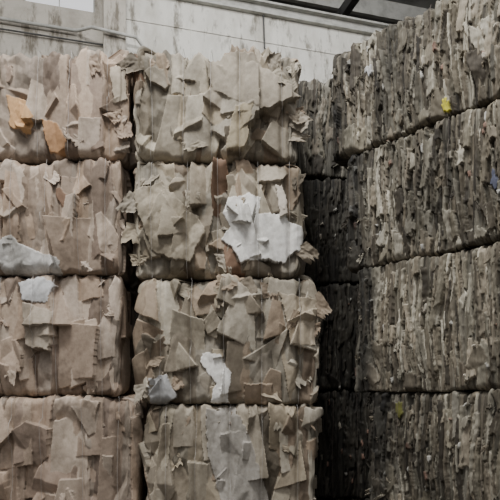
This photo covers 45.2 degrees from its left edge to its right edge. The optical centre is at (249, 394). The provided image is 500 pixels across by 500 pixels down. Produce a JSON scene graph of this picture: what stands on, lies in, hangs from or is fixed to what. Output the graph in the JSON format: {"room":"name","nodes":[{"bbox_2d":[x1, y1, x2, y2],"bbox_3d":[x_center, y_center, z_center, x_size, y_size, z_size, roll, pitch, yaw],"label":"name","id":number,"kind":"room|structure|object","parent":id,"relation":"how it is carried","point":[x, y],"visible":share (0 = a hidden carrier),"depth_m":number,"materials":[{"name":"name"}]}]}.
{"room":"waste facility","nodes":[
{"label":"waste facility","id":0,"kind":"room"},
{"bbox_2d":[0,0,102,58],"bbox_3d":[-5.268,-2.820,7.690,7.150,9.000,0.200,0,0,-16],"label":"wall","id":1,"kind":"structure","parent":0,"point":[11,43],"depth_m":8.29,"materials":[{"name":"beige concrete"}]},
{"bbox_2d":[0,28,102,45],"bbox_3d":[-4.869,-4.940,7.659,5.900,0.023,0.029,0,0,-16],"label":"conduit","id":2,"kind":"object","parent":1,"relation":"attached to","point":[0,28],"visible":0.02,"depth_m":8.27,"materials":[{"name":"metal"}]},
{"bbox_2d":[24,0,94,12],"bbox_3d":[-2.678,-6.360,8.452,0.950,1.920,0.030,0,0,-16],"label":"window","id":3,"kind":"structure","parent":1,"relation":"in","point":[24,0],"depth_m":8.56,"materials":[{"name":"glass"}]},
{"bbox_2d":[0,17,143,45],"bbox_3d":[-4.532,-3.201,7.616,6.524,3.763,0.258,0,0,-16],"label":"conduit","id":4,"kind":"object","parent":1,"relation":"attached to","point":[6,19],"visible":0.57,"depth_m":8.23,"materials":[{"name":"metal"}]},
{"bbox_2d":[126,0,370,83],"bbox_3d":[4.837,-2.020,10.544,13.850,7.400,0.312,0,0,-16],"label":"wall","id":5,"kind":"structure","parent":0,"point":[174,26],"depth_m":8.89,"materials":[{"name":"concrete"}]},
{"bbox_2d":[263,14,265,48],"bbox_3d":[0.345,-4.520,9.068,0.323,2.400,0.024,0,0,-16],"label":"cable","id":6,"kind":"object","parent":5,"relation":"attached to","point":[263,14],"visible":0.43,"depth_m":9.02,"materials":[{"name":"metal"}]},
{"bbox_2d":[178,0,388,35],"bbox_3d":[4.892,-5.815,10.441,13.800,0.190,0.222,0,0,-16],"label":"steel beam","id":7,"kind":"structure","parent":5,"relation":"on","point":[271,9],"depth_m":9.18,"materials":[{"name":"grey metal"}]},
{"bbox_2d":[267,0,439,23],"bbox_3d":[0.952,-6.945,12.917,24.000,0.050,11.000,0,0,-16],"label":"roof beams","id":8,"kind":"structure","parent":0,"point":[426,4],"depth_m":10.66,"materials":[{"name":"black metal"}]},
{"bbox_2d":[282,0,427,22],"bbox_3d":[4.707,-6.770,15.238,15.500,0.300,7.780,0,0,-16],"label":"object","id":9,"kind":"structure","parent":8,"relation":"attached to","point":[385,10],"depth_m":10.48,"materials":[{"name":"glass"}]},
{"bbox_3d":[0.000,1.730,7.000,28.000,0.100,30.000,0,0,0],"label":"floor","id":10,"kind":"structure","parent":0,"visible":0},
{"bbox_2d":[103,0,125,57],"bbox_3d":[-1.912,-2.820,8.449,0.300,9.000,0.240,0,0,-16],"label":"concrete column","id":11,"kind":"structure","parent":10,"relation":"on","point":[114,11],"depth_m":8.33,"materials":[{"name":"grey concrete"}]},
{"bbox_2d":[315,496,368,499],"bbox_3d":[1.082,1.241,5.264,1.207,0.894,1.178,0,0,0],"label":"bale","id":12,"kind":"object","parent":10,"relation":"on","point":[317,498],"visible":0.06,"depth_m":4.79,"materials":[{"name":"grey cardboard"}]},
{"bbox_2d":[313,389,374,498],"bbox_3d":[1.093,0.381,5.270,1.195,0.897,1.163,0,0,0],"label":"bale","id":13,"kind":"object","parent":12,"relation":"on","point":[343,460],"visible":0.34,"depth_m":4.74,"materials":[{"name":"grey cardboard"}]},
{"bbox_2d":[315,283,358,390],"bbox_3d":[1.074,-0.470,5.272,1.191,0.881,1.155,0,0,0],"label":"bale","id":14,"kind":"object","parent":13,"relation":"on","point":[337,340],"visible":0.19,"depth_m":4.74,"materials":[{"name":"grey cardboard"}]},
{"bbox_2d":[302,177,358,285],"bbox_3d":[0.987,-1.309,5.266,1.211,0.881,1.171,0,0,0],"label":"bale","id":15,"kind":"object","parent":14,"relation":"on","point":[324,201],"visible":0.21,"depth_m":4.73,"materials":[{"name":"grey cardboard"}]},
{"bbox_2d":[295,77,346,180],"bbox_3d":[0.962,-2.127,5.264,1.212,0.833,1.177,0,0,0],"label":"bale","id":16,"kind":"object","parent":15,"relation":"on","point":[314,159],"visible":0.23,"depth_m":4.74,"materials":[{"name":"grey cardboard"}]},
{"bbox_3d":[-0.141,1.269,4.576,1.329,0.844,1.235,0,0,0],"label":"bale","id":17,"kind":"object","parent":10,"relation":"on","visible":0},
{"bbox_2d":[138,402,323,499],"bbox_3d":[-0.125,0.461,4.581,1.318,0.844,1.269,0,0,0],"label":"bale","id":18,"kind":"object","parent":17,"relation":"on","point":[241,451],"visible":0.97,"depth_m":4.05,"materials":[{"name":"beige cardboard"}]},
{"bbox_2d":[132,273,331,404],"bbox_3d":[-0.131,-0.378,4.579,1.366,0.897,1.255,0,0,0],"label":"bale","id":19,"kind":"object","parent":18,"relation":"on","point":[228,339],"visible":0.98,"depth_m":4.05,"materials":[{"name":"beige cardboard"}]},
{"bbox_2d":[115,156,318,282],"bbox_3d":[-0.222,-1.206,4.571,1.378,0.831,1.245,0,0,0],"label":"bale","id":20,"kind":"object","parent":19,"relation":"on","point":[202,222],"visible":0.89,"depth_m":4.04,"materials":[{"name":"beige cardboard"}]},
{"bbox_2d":[116,43,312,166],"bbox_3d":[-0.238,-2.001,4.564,1.333,0.833,1.256,0,0,0],"label":"bale","id":21,"kind":"object","parent":20,"relation":"on","point":[243,104],"visible":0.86,"depth_m":4.05,"materials":[{"name":"beige cardboard"}]},
{"bbox_3d":[-1.437,1.259,4.574,1.404,0.865,1.243,0,0,0],"label":"bale","id":22,"kind":"object","parent":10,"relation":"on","visible":0},
{"bbox_2d":[0,394,150,499],"bbox_3d":[-1.422,0.420,4.562,1.390,0.877,1.255,0,0,0],"label":"bale","id":23,"kind":"object","parent":22,"relation":"on","point":[53,447],"visible":0.83,"depth_m":4.04,"materials":[{"name":"beige cardboard"}]},
{"bbox_2d":[0,274,138,396],"bbox_3d":[-1.539,-0.416,4.597,1.401,0.865,1.273,0,0,0],"label":"bale","id":24,"kind":"object","parent":23,"relation":"on","point":[71,335],"visible":0.88,"depth_m":4.08,"materials":[{"name":"beige cardboard"}]},
{"bbox_2d":[0,157,141,295],"bbox_3d":[-1.498,-1.219,4.570,1.353,0.822,1.253,0,0,0],"label":"bale","id":25,"kind":"object","parent":24,"relation":"on","point":[61,218],"visible":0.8,"depth_m":4.06,"materials":[{"name":"beige cardboard"}]},
{"bbox_2d":[0,46,136,180],"bbox_3d":[-1.463,-2.009,4.609,1.408,0.814,1.219,0,0,0],"label":"bale","id":26,"kind":"object","parent":25,"relation":"on","point":[55,106],"visible":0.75,"depth_m":4.08,"materials":[{"name":"beige cardboard"}]},
{"bbox_3d":[1.674,1.200,3.407,1.183,0.981,1.540,0,0,-41],"label":"bale","id":27,"kind":"object","parent":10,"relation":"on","visible":0},
{"bbox_2d":[364,388,499,499],"bbox_3d":[1.623,0.349,3.468,1.184,0.786,1.549,0,0,-41],"label":"bale","id":28,"kind":"object","parent":27,"relation":"on","point":[422,445],"visible":0.99,"depth_m":3.33,"materials":[{"name":"grey cardboard"}]},
{"bbox_2d":[354,242,499,392],"bbox_3d":[1.550,-0.407,3.551,1.188,0.795,1.568,0,0,-41],"label":"bale","id":29,"kind":"object","parent":28,"relation":"on","point":[427,323],"visible":0.98,"depth_m":3.33,"materials":[{"name":"grey cardboard"}]},
{"bbox_2d":[341,99,499,274],"bbox_3d":[1.504,-1.158,3.610,1.178,0.764,1.543,0,0,-41],"label":"bale","id":30,"kind":"object","parent":29,"relation":"on","point":[431,191],"visible":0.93,"depth_m":3.37,"materials":[{"name":"grey cardboard"}]},
{"bbox_2d":[330,0,499,169],"bbox_3d":[1.422,-1.877,3.699,1.183,0.739,1.545,0,0,-41],"label":"bale","id":31,"kind":"object","parent":30,"relation":"on","point":[412,74],"visible":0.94,"depth_m":3.42,"materials":[{"name":"grey cardboard"}]},
{"bbox_3d":[3.485,-2.620,19.475,15.500,8.600,0.200,0,0,-16],"label":"wall","id":32,"kind":"structure","parent":0,"visible":0},
{"bbox_2d":[336,0,358,15],"bbox_3d":[4.981,-6.355,12.517,14.520,0.170,14.000,0,0,-16],"label":"roof trusses","id":33,"kind":"object","parent":32,"relation":"attached to","point":[347,6],"visible":0.02,"depth_m":9.76,"materials":[{"name":"metal"}]}
]}

